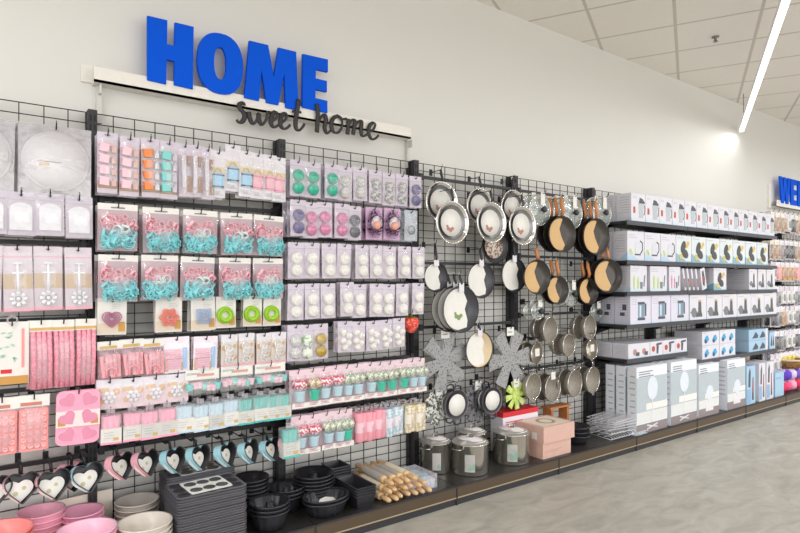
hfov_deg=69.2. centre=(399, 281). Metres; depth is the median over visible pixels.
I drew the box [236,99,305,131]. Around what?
script lettering
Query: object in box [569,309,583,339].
sieve
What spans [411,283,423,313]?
pack
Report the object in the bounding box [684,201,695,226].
product box
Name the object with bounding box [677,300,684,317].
print
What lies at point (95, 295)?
bag
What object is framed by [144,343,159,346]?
print
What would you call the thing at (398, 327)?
pack
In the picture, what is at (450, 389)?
pan
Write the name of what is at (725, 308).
print
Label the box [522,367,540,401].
sieve
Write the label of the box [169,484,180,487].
cup
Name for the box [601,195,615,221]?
product box
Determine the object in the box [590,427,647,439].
wire rack
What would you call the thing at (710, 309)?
print
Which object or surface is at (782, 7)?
strip light
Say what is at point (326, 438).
cup
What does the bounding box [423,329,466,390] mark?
protector
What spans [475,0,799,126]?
ceiling
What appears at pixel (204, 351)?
pack
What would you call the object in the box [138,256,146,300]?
bag
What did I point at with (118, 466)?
tin
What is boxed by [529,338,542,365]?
sieve
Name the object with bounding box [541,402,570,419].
wooden rack
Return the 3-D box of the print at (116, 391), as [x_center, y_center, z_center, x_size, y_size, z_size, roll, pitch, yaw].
[-1.366,0.535,2.725,0.091,0.074,0.002,2,0,-33]
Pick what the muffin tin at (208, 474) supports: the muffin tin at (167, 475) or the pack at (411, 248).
the muffin tin at (167, 475)
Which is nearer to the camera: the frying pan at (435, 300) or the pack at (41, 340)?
the pack at (41, 340)
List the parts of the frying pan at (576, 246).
pan handle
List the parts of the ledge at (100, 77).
plate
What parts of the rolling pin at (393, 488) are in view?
handle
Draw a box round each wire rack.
[586,414,634,425]
[586,417,634,428]
[587,410,633,423]
[587,421,633,430]
[590,423,634,435]
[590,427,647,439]
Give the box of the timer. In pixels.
[404,313,418,332]
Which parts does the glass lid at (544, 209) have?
lid knob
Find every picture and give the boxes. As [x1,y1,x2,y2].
[604,304,609,314]
[620,304,625,315]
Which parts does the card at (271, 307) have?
ring mould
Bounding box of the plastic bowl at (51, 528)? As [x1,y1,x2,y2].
[33,515,65,532]
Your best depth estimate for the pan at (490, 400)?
4.24 m
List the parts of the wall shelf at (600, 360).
bracket arm, rail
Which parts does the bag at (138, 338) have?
pink mould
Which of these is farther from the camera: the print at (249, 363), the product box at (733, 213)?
the product box at (733, 213)
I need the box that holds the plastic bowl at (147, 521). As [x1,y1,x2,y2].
[117,511,172,532]
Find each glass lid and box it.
[520,192,541,222]
[523,193,532,212]
[523,300,536,319]
[529,192,550,225]
[531,300,544,320]
[544,195,564,217]
[553,195,573,221]
[558,280,570,305]
[563,195,582,228]
[565,280,578,306]
[586,196,602,219]
[590,301,602,321]
[592,196,611,225]
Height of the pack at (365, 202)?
0.210 m
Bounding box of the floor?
[365,402,799,532]
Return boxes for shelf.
[246,511,315,532]
[296,469,456,532]
[417,450,558,505]
[555,427,636,473]
[594,260,687,266]
[595,291,687,301]
[595,320,687,333]
[595,351,687,366]
[599,419,697,450]
[605,220,687,233]
[656,317,736,328]
[666,227,736,237]
[682,262,736,268]
[685,290,736,294]
[696,406,745,432]
[697,355,736,363]
[708,314,776,323]
[716,232,776,241]
[732,264,776,269]
[732,289,776,293]
[735,348,776,356]
[745,395,785,417]
[784,388,799,405]
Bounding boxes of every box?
[98,412,118,441]
[99,414,121,445]
[120,410,135,425]
[121,411,142,442]
[136,408,154,411]
[141,410,160,440]
[155,405,173,419]
[158,407,177,436]
[175,405,194,433]
[192,404,209,432]
[207,402,225,430]
[217,398,233,401]
[222,399,240,426]
[238,398,253,425]
[251,396,269,422]
[266,395,281,421]
[275,394,291,419]
[279,428,300,458]
[491,404,537,450]
[516,415,573,443]
[530,438,570,459]
[597,232,611,259]
[597,339,630,357]
[599,297,614,323]
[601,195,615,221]
[606,362,625,429]
[612,231,643,260]
[613,341,649,358]
[614,266,646,291]
[615,295,650,324]
[616,192,644,221]
[616,361,655,432]
[620,338,645,340]
[627,362,666,434]
[636,339,662,355]
[644,232,660,260]
[645,195,658,222]
[647,266,666,290]
[649,338,674,353]
[651,295,670,322]
[652,357,684,362]
[659,197,671,224]
[660,234,675,261]
[662,358,696,425]
[665,337,686,352]
[667,267,679,290]
[670,295,688,321]
[672,199,683,225]
[675,329,718,345]
[676,235,690,261]
[679,344,718,359]
[680,268,685,290]
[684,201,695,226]
[684,268,690,290]
[688,267,706,289]
[688,268,694,289]
[689,294,705,319]
[691,236,705,262]
[692,269,698,289]
[695,327,734,343]
[696,203,707,228]
[697,362,718,417]
[699,294,721,318]
[704,268,725,289]
[706,238,719,263]
[708,205,717,229]
[716,357,744,410]
[718,206,728,230]
[719,342,734,356]
[720,239,732,263]
[722,294,736,317]
[726,269,756,289]
[728,327,767,340]
[729,208,738,231]
[733,240,744,264]
[735,293,750,316]
[735,339,767,351]
[739,210,747,232]
[745,241,756,264]
[745,361,764,401]
[745,364,754,404]
[747,359,772,399]
[748,211,756,233]
[751,293,763,315]
[757,212,765,234]
[757,242,767,264]
[757,269,765,288]
[764,293,775,314]
[766,214,774,235]
[766,269,774,288]
[768,331,774,348]
[773,370,783,396]
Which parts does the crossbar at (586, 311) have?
rail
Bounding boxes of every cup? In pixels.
[57,392,75,407]
[57,427,74,441]
[81,391,98,405]
[81,425,97,440]
[167,473,179,476]
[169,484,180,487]
[173,488,184,492]
[177,493,189,496]
[221,474,231,477]
[226,478,236,481]
[231,482,241,485]
[293,389,305,401]
[297,435,306,447]
[307,434,319,445]
[308,388,319,399]
[319,386,330,397]
[322,431,333,442]
[331,384,342,395]
[334,429,345,440]
[341,428,352,439]
[343,384,353,394]
[352,382,363,393]
[365,380,376,391]
[376,380,385,390]
[386,379,396,389]
[398,377,408,387]
[408,376,417,386]
[417,375,426,385]
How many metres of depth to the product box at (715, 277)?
5.89 m
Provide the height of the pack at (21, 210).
0.188 m
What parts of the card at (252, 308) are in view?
ring mould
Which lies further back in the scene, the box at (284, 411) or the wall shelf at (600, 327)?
the wall shelf at (600, 327)
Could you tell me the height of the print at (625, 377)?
0.387 m
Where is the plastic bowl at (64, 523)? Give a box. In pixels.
[62,510,103,524]
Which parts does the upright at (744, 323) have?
wire grid panel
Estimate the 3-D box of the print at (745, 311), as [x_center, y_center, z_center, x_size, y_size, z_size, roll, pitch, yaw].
[3.710,0.259,6.238,0.126,0.161,0.002,0,0,-36]
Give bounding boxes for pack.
[0,119,14,190]
[0,190,7,233]
[0,246,2,311]
[0,321,28,384]
[0,396,17,451]
[0,397,18,454]
[1,275,30,312]
[2,246,33,311]
[4,234,33,237]
[5,191,35,235]
[14,123,16,191]
[16,123,64,200]
[18,121,90,198]
[18,394,49,451]
[19,393,49,409]
[27,320,46,388]
[29,320,52,389]
[33,246,62,309]
[33,266,60,310]
[35,192,64,235]
[52,319,74,387]
[52,331,64,387]
[61,248,72,309]
[64,247,92,309]
[65,196,92,238]
[65,238,91,239]
[75,319,96,384]
[95,135,114,196]
[95,377,120,388]
[96,134,116,195]
[96,378,122,409]
[97,131,117,193]
[117,138,135,197]
[119,135,139,196]
[122,377,143,407]
[139,142,157,198]
[140,137,159,197]
[143,374,166,405]
[160,140,177,199]
[163,336,189,373]
[165,373,187,402]
[178,143,192,196]
[182,369,218,383]
[185,368,220,390]
[190,144,203,197]
[190,337,193,369]
[193,336,217,369]
[201,147,214,199]
[210,150,225,198]
[218,334,234,366]
[218,367,246,386]
[221,334,237,366]
[221,365,254,386]
[222,147,236,193]
[225,144,240,191]
[235,192,249,198]
[238,333,253,365]
[239,150,253,196]
[249,152,263,198]
[253,364,280,382]
[254,334,255,363]
[255,361,287,383]
[256,333,270,363]
[263,154,276,199]
[271,332,285,362]
[272,157,285,201]
[281,244,284,278]
[281,285,284,319]
[282,201,286,236]
[284,326,286,361]
[285,244,298,279]
[285,285,289,320]
[285,369,298,393]
[286,160,301,197]
[286,413,301,437]
[287,201,299,236]
[287,284,303,319]
[287,325,302,361]
[288,242,303,278]
[289,369,306,409]
[290,159,305,196]
[290,199,305,235]
[291,415,308,454]
[299,325,314,360]
[303,202,318,237]
[304,243,319,277]
[304,283,319,318]
[304,414,321,453]
[305,162,320,198]
[306,368,321,407]
[313,323,327,359]
[313,410,326,433]
[315,367,332,405]
[317,202,331,237]
[318,244,332,278]
[318,411,335,450]
[320,165,334,200]
[320,283,335,318]
[321,243,336,278]
[324,163,338,198]
[325,408,338,430]
[328,365,344,403]
[330,410,346,448]
[332,204,343,238]
[333,321,341,351]
[334,203,348,237]
[334,245,347,278]
[336,243,350,277]
[336,282,339,315]
[337,166,352,201]
[337,321,351,352]
[340,282,353,316]
[341,365,355,402]
[341,408,354,445]
[347,206,360,239]
[348,364,365,401]
[349,173,362,202]
[351,246,354,278]
[352,284,365,317]
[352,321,364,351]
[352,411,358,440]
[353,166,366,200]
[354,412,366,442]
[355,245,368,278]
[361,208,377,240]
[362,362,378,398]
[364,172,377,205]
[364,410,375,440]
[365,207,383,239]
[366,284,369,316]
[366,321,379,350]
[369,169,381,203]
[369,245,382,277]
[369,284,382,316]
[374,408,385,438]
[375,362,387,397]
[379,319,392,349]
[380,209,396,241]
[381,284,394,316]
[382,172,394,205]
[382,361,398,396]
[383,208,401,240]
[383,246,395,278]
[385,408,394,437]
[391,405,403,434]
[392,318,404,347]
[394,285,395,315]
[394,359,410,394]
[395,173,407,206]
[396,247,397,277]
[396,284,408,315]
[398,246,410,277]
[398,403,408,431]
[399,211,411,241]
[403,404,415,432]
[404,177,416,208]
[404,210,416,240]
[406,359,419,393]
[408,248,418,278]
[408,283,411,313]
[409,176,420,207]
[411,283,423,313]
[412,247,423,277]
[412,358,428,392]
[415,403,425,431]
[763,318,768,326]
[763,353,768,360]
[769,239,775,259]
[770,211,776,230]
[770,261,776,278]
[770,312,776,326]
[770,354,776,369]
[774,239,780,259]
[774,331,780,350]
[775,212,781,232]
[775,262,781,279]
[775,286,780,306]
[775,306,781,326]
[775,353,781,369]
[779,286,785,303]
[780,212,786,233]
[780,240,785,260]
[780,262,786,281]
[780,306,786,325]
[780,330,785,350]
[780,352,786,359]
[784,240,790,259]
[784,329,790,347]
[785,213,790,231]
[785,262,790,281]
[785,286,790,303]
[785,306,790,323]
[785,351,790,359]
[789,241,794,259]
[789,286,794,303]
[789,329,794,346]
[789,350,795,359]
[790,214,795,233]
[790,262,795,281]
[790,305,795,323]
[794,241,799,260]
[794,263,799,279]
[794,286,799,305]
[794,305,799,324]
[794,328,799,347]
[794,350,799,356]
[795,215,799,234]
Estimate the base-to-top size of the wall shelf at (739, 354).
0.103 m
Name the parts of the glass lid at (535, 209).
lid knob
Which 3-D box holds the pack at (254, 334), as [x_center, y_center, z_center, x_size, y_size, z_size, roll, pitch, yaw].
[-0.762,0.373,3.203,0.088,0.175,0.024,0,0,-35]
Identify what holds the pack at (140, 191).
hanging from the hook
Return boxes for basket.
[518,343,530,350]
[522,374,539,398]
[529,344,541,362]
[537,374,546,399]
[539,318,556,341]
[541,375,559,400]
[548,334,561,354]
[556,369,568,394]
[558,334,573,355]
[569,316,582,337]
[576,366,586,390]
[579,316,594,338]
[582,339,596,358]
[762,355,799,368]
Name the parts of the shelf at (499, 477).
edge rail, kick plate, price rail, panel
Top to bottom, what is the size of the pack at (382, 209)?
0.200 m
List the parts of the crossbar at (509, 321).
rail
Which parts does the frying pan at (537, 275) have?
pan handle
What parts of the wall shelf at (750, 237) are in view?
rail, bracket arm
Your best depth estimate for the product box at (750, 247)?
6.32 m
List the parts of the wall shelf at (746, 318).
rail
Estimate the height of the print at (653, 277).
0.127 m
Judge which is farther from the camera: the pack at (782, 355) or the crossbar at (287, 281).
the pack at (782, 355)
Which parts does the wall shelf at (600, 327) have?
bracket arm, rail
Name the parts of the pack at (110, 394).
white flower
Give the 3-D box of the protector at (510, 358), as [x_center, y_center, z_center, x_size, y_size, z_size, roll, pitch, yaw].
[0.836,0.578,4.416,0.452,0.470,0.017,0,0,-36]
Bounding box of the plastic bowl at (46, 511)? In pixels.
[15,502,65,523]
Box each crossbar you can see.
[0,239,87,247]
[0,314,87,321]
[0,383,87,393]
[0,448,87,470]
[97,196,278,215]
[97,248,277,257]
[97,326,278,341]
[97,420,278,454]
[100,390,277,413]
[286,237,413,246]
[286,280,413,284]
[286,314,413,324]
[286,352,413,369]
[291,393,413,413]
[419,173,512,190]
[419,282,504,285]
[419,319,513,330]
[424,261,503,265]
[436,364,487,372]
[518,187,591,202]
[518,253,591,260]
[518,309,591,317]
[520,358,591,370]
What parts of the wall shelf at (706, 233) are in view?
rail, bracket arm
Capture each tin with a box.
[0,475,12,502]
[2,462,40,503]
[34,460,70,499]
[57,452,86,491]
[70,454,103,492]
[104,445,132,480]
[130,442,158,476]
[158,468,233,482]
[159,440,184,473]
[159,460,234,480]
[159,470,234,484]
[164,499,245,516]
[165,473,246,500]
[165,486,245,503]
[165,488,246,505]
[165,491,245,508]
[165,493,246,511]
[165,496,246,513]
[165,501,245,519]
[165,504,246,521]
[165,506,246,524]
[165,509,245,527]
[172,513,246,532]
[172,518,246,532]
[173,511,246,529]
[173,516,246,532]
[185,438,209,470]
[204,521,246,532]
[213,436,235,466]
[216,524,246,532]
[225,526,246,532]
[236,470,268,485]
[237,434,258,463]
[246,478,268,489]
[246,482,268,493]
[246,486,268,496]
[246,509,251,519]
[248,493,289,511]
[248,502,289,515]
[248,506,289,532]
[259,432,279,461]
[269,479,304,494]
[269,488,304,498]
[278,429,287,455]
[288,492,304,512]
[292,465,333,481]
[292,474,333,485]
[292,478,333,488]
[292,481,333,492]
[293,485,333,494]
[302,487,348,505]
[302,495,348,518]
[321,459,350,470]
[329,467,350,473]
[334,470,350,476]
[335,473,375,491]
[335,480,375,494]
[335,483,375,496]
[335,486,375,509]
[571,433,590,444]
[574,422,590,432]
[574,429,590,436]
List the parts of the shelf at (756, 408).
price rail, edge rail, kick plate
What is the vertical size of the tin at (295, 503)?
0.090 m
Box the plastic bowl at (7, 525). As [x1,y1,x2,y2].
[0,517,33,532]
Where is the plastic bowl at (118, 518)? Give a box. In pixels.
[114,504,158,520]
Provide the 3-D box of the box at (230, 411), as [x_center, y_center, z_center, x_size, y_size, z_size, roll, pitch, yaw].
[-0.894,0.673,3.061,0.089,0.163,0.058,0,0,-39]
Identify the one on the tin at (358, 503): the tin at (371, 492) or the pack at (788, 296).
the tin at (371, 492)
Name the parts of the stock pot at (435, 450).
pot lid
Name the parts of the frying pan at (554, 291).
pan handle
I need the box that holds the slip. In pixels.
[319,497,335,501]
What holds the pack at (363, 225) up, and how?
hanging from the hook
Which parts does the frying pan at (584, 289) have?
pan handle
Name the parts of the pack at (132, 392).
white flower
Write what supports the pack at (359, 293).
hanging from the hook
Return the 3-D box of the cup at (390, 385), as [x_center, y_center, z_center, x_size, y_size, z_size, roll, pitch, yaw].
[-0.055,0.643,3.652,0.072,0.058,0.072,-1,2,-37]
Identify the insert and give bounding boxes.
[178,462,221,475]
[179,475,232,494]
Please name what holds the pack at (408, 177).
hanging from the hook
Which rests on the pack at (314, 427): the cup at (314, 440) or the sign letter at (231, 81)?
the cup at (314, 440)
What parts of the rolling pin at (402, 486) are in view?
handle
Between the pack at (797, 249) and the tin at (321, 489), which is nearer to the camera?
the tin at (321, 489)
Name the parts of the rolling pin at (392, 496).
handle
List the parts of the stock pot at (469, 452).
pot lid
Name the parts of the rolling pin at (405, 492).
handle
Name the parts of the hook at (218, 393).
plate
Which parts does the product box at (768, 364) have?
blue panel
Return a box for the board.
[54,488,112,518]
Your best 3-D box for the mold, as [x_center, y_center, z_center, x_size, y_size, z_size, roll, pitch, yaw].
[-1.458,0.612,2.627,0.178,0.247,0.024,0,0,-35]
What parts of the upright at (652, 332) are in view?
wire grid panel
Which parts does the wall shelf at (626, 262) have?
rail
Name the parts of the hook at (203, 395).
plate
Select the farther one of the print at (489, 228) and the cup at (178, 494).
the print at (489, 228)
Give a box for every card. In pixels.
[95,298,97,334]
[97,298,126,334]
[153,300,159,332]
[155,297,181,332]
[187,300,210,330]
[191,297,215,330]
[216,296,235,327]
[240,299,245,326]
[243,296,261,326]
[262,299,278,325]
[263,296,280,325]
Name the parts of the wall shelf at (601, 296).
bracket arm, rail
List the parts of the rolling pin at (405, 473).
handle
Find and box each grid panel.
[0,99,86,512]
[97,113,275,518]
[286,142,409,474]
[419,163,509,461]
[518,178,587,421]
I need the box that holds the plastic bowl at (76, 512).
[62,502,103,522]
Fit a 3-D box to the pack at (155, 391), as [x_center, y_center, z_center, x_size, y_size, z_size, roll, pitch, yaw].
[-1.194,0.529,2.840,0.115,0.142,0.025,-1,1,-39]
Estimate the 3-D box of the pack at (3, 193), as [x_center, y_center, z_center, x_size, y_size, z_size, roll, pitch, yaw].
[-1.726,-0.300,2.451,0.110,0.188,0.026,1,0,-34]
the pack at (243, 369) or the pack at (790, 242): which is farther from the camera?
the pack at (790, 242)
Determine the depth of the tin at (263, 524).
2.98 m
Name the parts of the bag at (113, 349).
pink mould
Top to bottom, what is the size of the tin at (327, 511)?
0.085 m
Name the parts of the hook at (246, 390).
plate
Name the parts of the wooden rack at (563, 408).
leg, leg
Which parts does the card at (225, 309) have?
ring mould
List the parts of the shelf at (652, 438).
kick plate, price rail, panel, edge rail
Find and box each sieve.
[512,366,528,399]
[518,336,530,364]
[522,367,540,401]
[529,314,544,343]
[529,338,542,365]
[537,367,547,402]
[539,311,557,344]
[541,368,560,403]
[548,327,563,357]
[556,363,569,397]
[558,329,574,358]
[563,365,581,398]
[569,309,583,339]
[576,360,587,393]
[579,310,595,341]
[582,333,597,360]
[582,362,599,394]
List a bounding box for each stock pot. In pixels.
[419,431,450,474]
[451,432,488,476]
[458,423,486,438]
[493,423,529,465]
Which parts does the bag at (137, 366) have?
pink mould, pink mould, pink mould, arched mould, pink mould, pink mould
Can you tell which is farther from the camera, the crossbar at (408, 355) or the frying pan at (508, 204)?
the frying pan at (508, 204)
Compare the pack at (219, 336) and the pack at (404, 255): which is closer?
the pack at (219, 336)
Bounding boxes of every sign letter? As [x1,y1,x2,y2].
[147,16,193,88]
[196,33,242,94]
[244,41,297,109]
[301,54,327,112]
[778,176,789,203]
[789,179,796,205]
[796,181,799,206]
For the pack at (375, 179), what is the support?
hanging from the hook
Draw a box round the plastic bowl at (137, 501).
[114,491,158,511]
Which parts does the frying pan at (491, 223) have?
pan handle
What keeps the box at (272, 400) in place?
hanging from the hook at (257, 388)
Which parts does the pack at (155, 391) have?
white flower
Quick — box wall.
[0,0,799,518]
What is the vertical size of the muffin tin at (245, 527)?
0.012 m
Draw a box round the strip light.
[739,0,790,131]
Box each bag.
[93,255,97,301]
[95,205,133,252]
[97,203,138,250]
[97,340,120,378]
[98,254,138,301]
[98,349,120,377]
[121,338,141,374]
[121,338,143,375]
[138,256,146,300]
[139,209,174,254]
[141,255,177,300]
[142,207,180,252]
[142,338,164,374]
[143,337,162,370]
[178,258,186,300]
[179,210,212,254]
[180,256,215,299]
[182,209,217,253]
[214,258,218,296]
[217,214,247,255]
[219,258,252,299]
[220,212,253,254]
[249,217,276,256]
[250,259,252,295]
[253,214,284,256]
[253,258,283,298]
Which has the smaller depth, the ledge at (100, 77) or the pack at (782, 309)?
the ledge at (100, 77)
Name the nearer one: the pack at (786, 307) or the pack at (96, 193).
the pack at (96, 193)
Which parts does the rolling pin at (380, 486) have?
handle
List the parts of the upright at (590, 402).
wire grid panel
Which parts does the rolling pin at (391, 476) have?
handle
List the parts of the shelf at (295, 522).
edge rail, panel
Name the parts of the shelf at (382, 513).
panel, edge rail, price rail, kick plate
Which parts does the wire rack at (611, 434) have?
frame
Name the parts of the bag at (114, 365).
pink mould, pink mould, pink mould, arched mould, pink mould, pink mould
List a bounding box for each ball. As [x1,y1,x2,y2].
[779,369,791,379]
[782,368,796,378]
[784,380,791,390]
[787,379,796,389]
[793,378,799,388]
[794,368,799,377]
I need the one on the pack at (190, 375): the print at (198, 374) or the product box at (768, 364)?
the print at (198, 374)
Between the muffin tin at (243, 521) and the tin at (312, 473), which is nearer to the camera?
the muffin tin at (243, 521)
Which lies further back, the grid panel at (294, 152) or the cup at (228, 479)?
the grid panel at (294, 152)
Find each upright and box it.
[86,109,96,502]
[273,139,285,480]
[406,160,418,469]
[506,175,517,406]
[583,188,594,425]
[645,231,655,338]
[696,236,705,327]
[739,240,746,326]
[774,233,781,350]
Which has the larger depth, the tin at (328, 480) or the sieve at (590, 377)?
the sieve at (590, 377)
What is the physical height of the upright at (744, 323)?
2.257 m
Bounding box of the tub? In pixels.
[407,469,434,490]
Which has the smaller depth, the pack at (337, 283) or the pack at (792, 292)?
the pack at (337, 283)
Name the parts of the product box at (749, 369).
blue panel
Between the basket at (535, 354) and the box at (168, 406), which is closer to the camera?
the box at (168, 406)
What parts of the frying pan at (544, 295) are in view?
pan handle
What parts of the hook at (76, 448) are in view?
plate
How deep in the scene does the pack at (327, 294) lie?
3.40 m
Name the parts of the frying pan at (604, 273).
pan handle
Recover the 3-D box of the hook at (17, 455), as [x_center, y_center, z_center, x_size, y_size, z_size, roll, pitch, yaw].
[-1.707,0.800,2.598,0.024,0.060,0.180,0,0,-36]
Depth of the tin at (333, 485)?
3.32 m
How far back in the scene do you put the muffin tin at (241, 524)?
2.82 m
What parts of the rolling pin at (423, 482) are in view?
handle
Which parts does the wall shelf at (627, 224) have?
bracket arm, rail, bracket arm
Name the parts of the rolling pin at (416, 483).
handle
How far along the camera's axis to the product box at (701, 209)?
5.69 m
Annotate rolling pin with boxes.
[353,471,391,493]
[355,463,393,485]
[358,469,396,491]
[363,462,402,483]
[370,461,409,482]
[375,489,390,501]
[376,459,416,479]
[382,491,398,500]
[392,491,402,497]
[393,481,407,489]
[397,487,410,495]
[403,481,412,487]
[407,470,425,484]
[408,477,421,486]
[408,488,417,494]
[415,486,424,492]
[422,485,431,491]
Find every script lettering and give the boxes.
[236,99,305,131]
[315,103,378,139]
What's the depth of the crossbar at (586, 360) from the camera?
4.90 m
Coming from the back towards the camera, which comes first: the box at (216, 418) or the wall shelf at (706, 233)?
the wall shelf at (706, 233)
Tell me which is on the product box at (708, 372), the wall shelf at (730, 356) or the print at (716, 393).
the print at (716, 393)
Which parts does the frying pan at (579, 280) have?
pan handle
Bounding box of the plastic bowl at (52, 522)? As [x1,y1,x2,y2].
[33,509,65,528]
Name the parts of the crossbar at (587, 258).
rail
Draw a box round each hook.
[15,452,20,462]
[42,451,49,463]
[74,445,82,457]
[187,394,199,403]
[201,393,214,401]
[216,390,229,398]
[228,427,241,436]
[230,389,244,397]
[244,387,259,395]
[249,428,263,434]
[256,387,271,394]
[266,386,281,393]
[267,426,281,431]
[351,401,370,409]
[360,399,379,407]
[429,164,442,175]
[475,374,494,379]
[498,193,522,201]
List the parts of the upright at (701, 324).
wire grid panel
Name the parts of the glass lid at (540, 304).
lid knob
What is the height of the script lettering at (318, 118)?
0.181 m
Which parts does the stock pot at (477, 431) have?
pot lid, pot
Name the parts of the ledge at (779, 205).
plate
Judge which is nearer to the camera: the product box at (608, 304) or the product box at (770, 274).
the product box at (608, 304)
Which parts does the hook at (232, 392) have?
plate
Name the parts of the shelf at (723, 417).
kick plate, edge rail, price rail, panel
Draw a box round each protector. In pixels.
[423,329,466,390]
[425,390,448,425]
[466,381,487,422]
[488,327,529,388]
[505,378,524,409]
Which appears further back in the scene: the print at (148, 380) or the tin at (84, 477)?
the print at (148, 380)
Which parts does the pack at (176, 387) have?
white flower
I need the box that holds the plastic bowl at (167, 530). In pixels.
[117,521,172,532]
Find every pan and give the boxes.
[424,241,447,291]
[425,167,457,220]
[431,272,451,331]
[436,186,468,243]
[437,272,458,331]
[438,384,455,423]
[442,385,468,425]
[443,272,478,332]
[465,322,492,367]
[466,174,490,222]
[467,246,494,297]
[474,381,488,417]
[476,188,506,242]
[479,382,502,418]
[482,234,507,263]
[500,177,525,221]
[501,239,524,292]
[508,193,535,244]
[523,246,550,293]
[536,196,553,251]
[541,258,562,303]
[542,196,558,251]
[546,258,568,303]
[548,196,575,251]
[572,260,592,303]
[573,199,588,254]
[576,199,593,254]
[577,261,598,304]
[582,199,609,254]
[589,253,616,292]
[594,249,622,292]
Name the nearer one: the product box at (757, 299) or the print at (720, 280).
the print at (720, 280)
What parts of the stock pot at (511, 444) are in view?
pot lid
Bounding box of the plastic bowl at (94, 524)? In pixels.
[56,517,116,532]
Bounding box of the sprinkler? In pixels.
[712,35,718,42]
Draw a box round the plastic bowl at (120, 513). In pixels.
[114,499,158,516]
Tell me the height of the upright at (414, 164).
2.257 m
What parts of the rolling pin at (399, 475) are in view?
handle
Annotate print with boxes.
[0,375,27,384]
[0,405,9,408]
[1,310,30,312]
[3,274,32,288]
[4,307,33,311]
[13,486,25,495]
[20,401,41,406]
[30,327,52,330]
[34,273,61,287]
[34,306,62,309]
[39,162,49,165]
[46,482,57,492]
[53,326,74,329]
[58,417,97,426]
[62,274,64,287]
[65,274,91,287]
[66,306,92,309]
[75,325,95,328]
[96,379,122,389]
[99,388,119,403]
[100,345,116,348]
[118,322,124,330]
[122,377,142,387]
[123,343,139,346]
[123,386,143,401]
[143,374,166,385]
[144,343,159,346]
[146,384,164,399]
[164,361,182,371]
[165,373,187,383]
[168,382,185,396]
[175,320,180,328]
[194,359,210,369]
[197,373,213,376]
[209,318,214,326]
[221,335,237,341]
[229,316,234,324]
[232,369,247,372]
[238,333,253,340]
[239,362,253,365]
[256,333,270,340]
[265,366,280,369]
[272,332,285,338]
[446,225,453,231]
[454,312,462,319]
[486,225,492,231]
[535,419,554,422]
[539,419,551,421]
[614,375,615,408]
[625,377,626,411]
[633,276,638,288]
[633,348,645,355]
[636,374,666,424]
[637,407,666,423]
[637,418,666,434]
[638,203,643,217]
[638,302,645,319]
[638,304,644,317]
[640,275,644,288]
[646,399,666,409]
[647,376,657,398]
[647,422,657,429]
[652,205,657,219]
[653,277,658,288]
[658,301,665,318]
[659,303,664,316]
[666,207,670,220]
[671,368,696,405]
[671,400,696,415]
[671,411,696,425]
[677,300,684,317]
[678,303,682,315]
[679,209,682,222]
[679,241,688,258]
[679,393,696,402]
[680,371,688,391]
[681,241,687,257]
[691,211,694,223]
[691,308,697,316]
[696,242,702,258]
[696,302,701,316]
[699,371,718,400]
[699,397,718,409]
[699,405,718,417]
[702,212,706,225]
[704,334,716,341]
[705,348,716,355]
[705,391,718,398]
[706,385,712,399]
[706,400,712,410]
[708,307,713,315]
[710,243,716,259]
[712,301,717,315]
[713,214,717,226]
[718,273,723,286]
[721,346,733,352]
[722,333,733,339]
[723,306,728,314]
[724,215,727,227]
[724,244,729,259]
[727,366,744,394]
[727,391,744,401]
[727,398,744,410]
[728,301,732,314]
[733,385,744,391]
[734,217,737,228]
[734,379,739,392]
[734,393,739,403]
[737,245,742,260]
[738,305,743,313]
[742,300,747,313]
[744,218,746,229]
[748,370,753,399]
[749,246,754,260]
[752,331,764,338]
[753,219,756,230]
[753,342,764,349]
[756,299,760,312]
[760,247,765,261]
[760,365,763,396]
[762,221,764,231]
[768,365,771,394]
[769,299,773,311]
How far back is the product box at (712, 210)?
5.82 m
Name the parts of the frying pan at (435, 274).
pan handle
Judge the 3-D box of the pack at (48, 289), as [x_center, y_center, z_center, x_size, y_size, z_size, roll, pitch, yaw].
[-1.562,-0.017,2.576,0.112,0.283,0.034,0,0,-35]
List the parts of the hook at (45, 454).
plate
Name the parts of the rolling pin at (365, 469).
handle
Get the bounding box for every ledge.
[81,64,412,167]
[767,184,799,212]
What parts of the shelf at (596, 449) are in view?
price rail, kick plate, panel, edge rail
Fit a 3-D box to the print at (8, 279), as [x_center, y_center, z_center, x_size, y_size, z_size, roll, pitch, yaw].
[-1.657,-0.002,2.516,0.106,0.065,0.002,-2,2,-33]
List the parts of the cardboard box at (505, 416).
red lid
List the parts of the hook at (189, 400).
plate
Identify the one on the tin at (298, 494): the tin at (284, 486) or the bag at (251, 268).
the tin at (284, 486)
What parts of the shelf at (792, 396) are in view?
kick plate, panel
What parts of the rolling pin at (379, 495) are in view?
handle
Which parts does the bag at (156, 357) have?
pink mould, pink mould, pink mould, arched mould, pink mould, pink mould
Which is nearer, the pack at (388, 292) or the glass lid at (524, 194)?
the pack at (388, 292)
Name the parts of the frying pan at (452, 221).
pan handle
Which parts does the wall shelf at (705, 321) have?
rail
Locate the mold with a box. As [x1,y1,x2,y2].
[55,389,99,445]
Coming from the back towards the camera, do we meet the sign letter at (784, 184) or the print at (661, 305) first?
the sign letter at (784, 184)

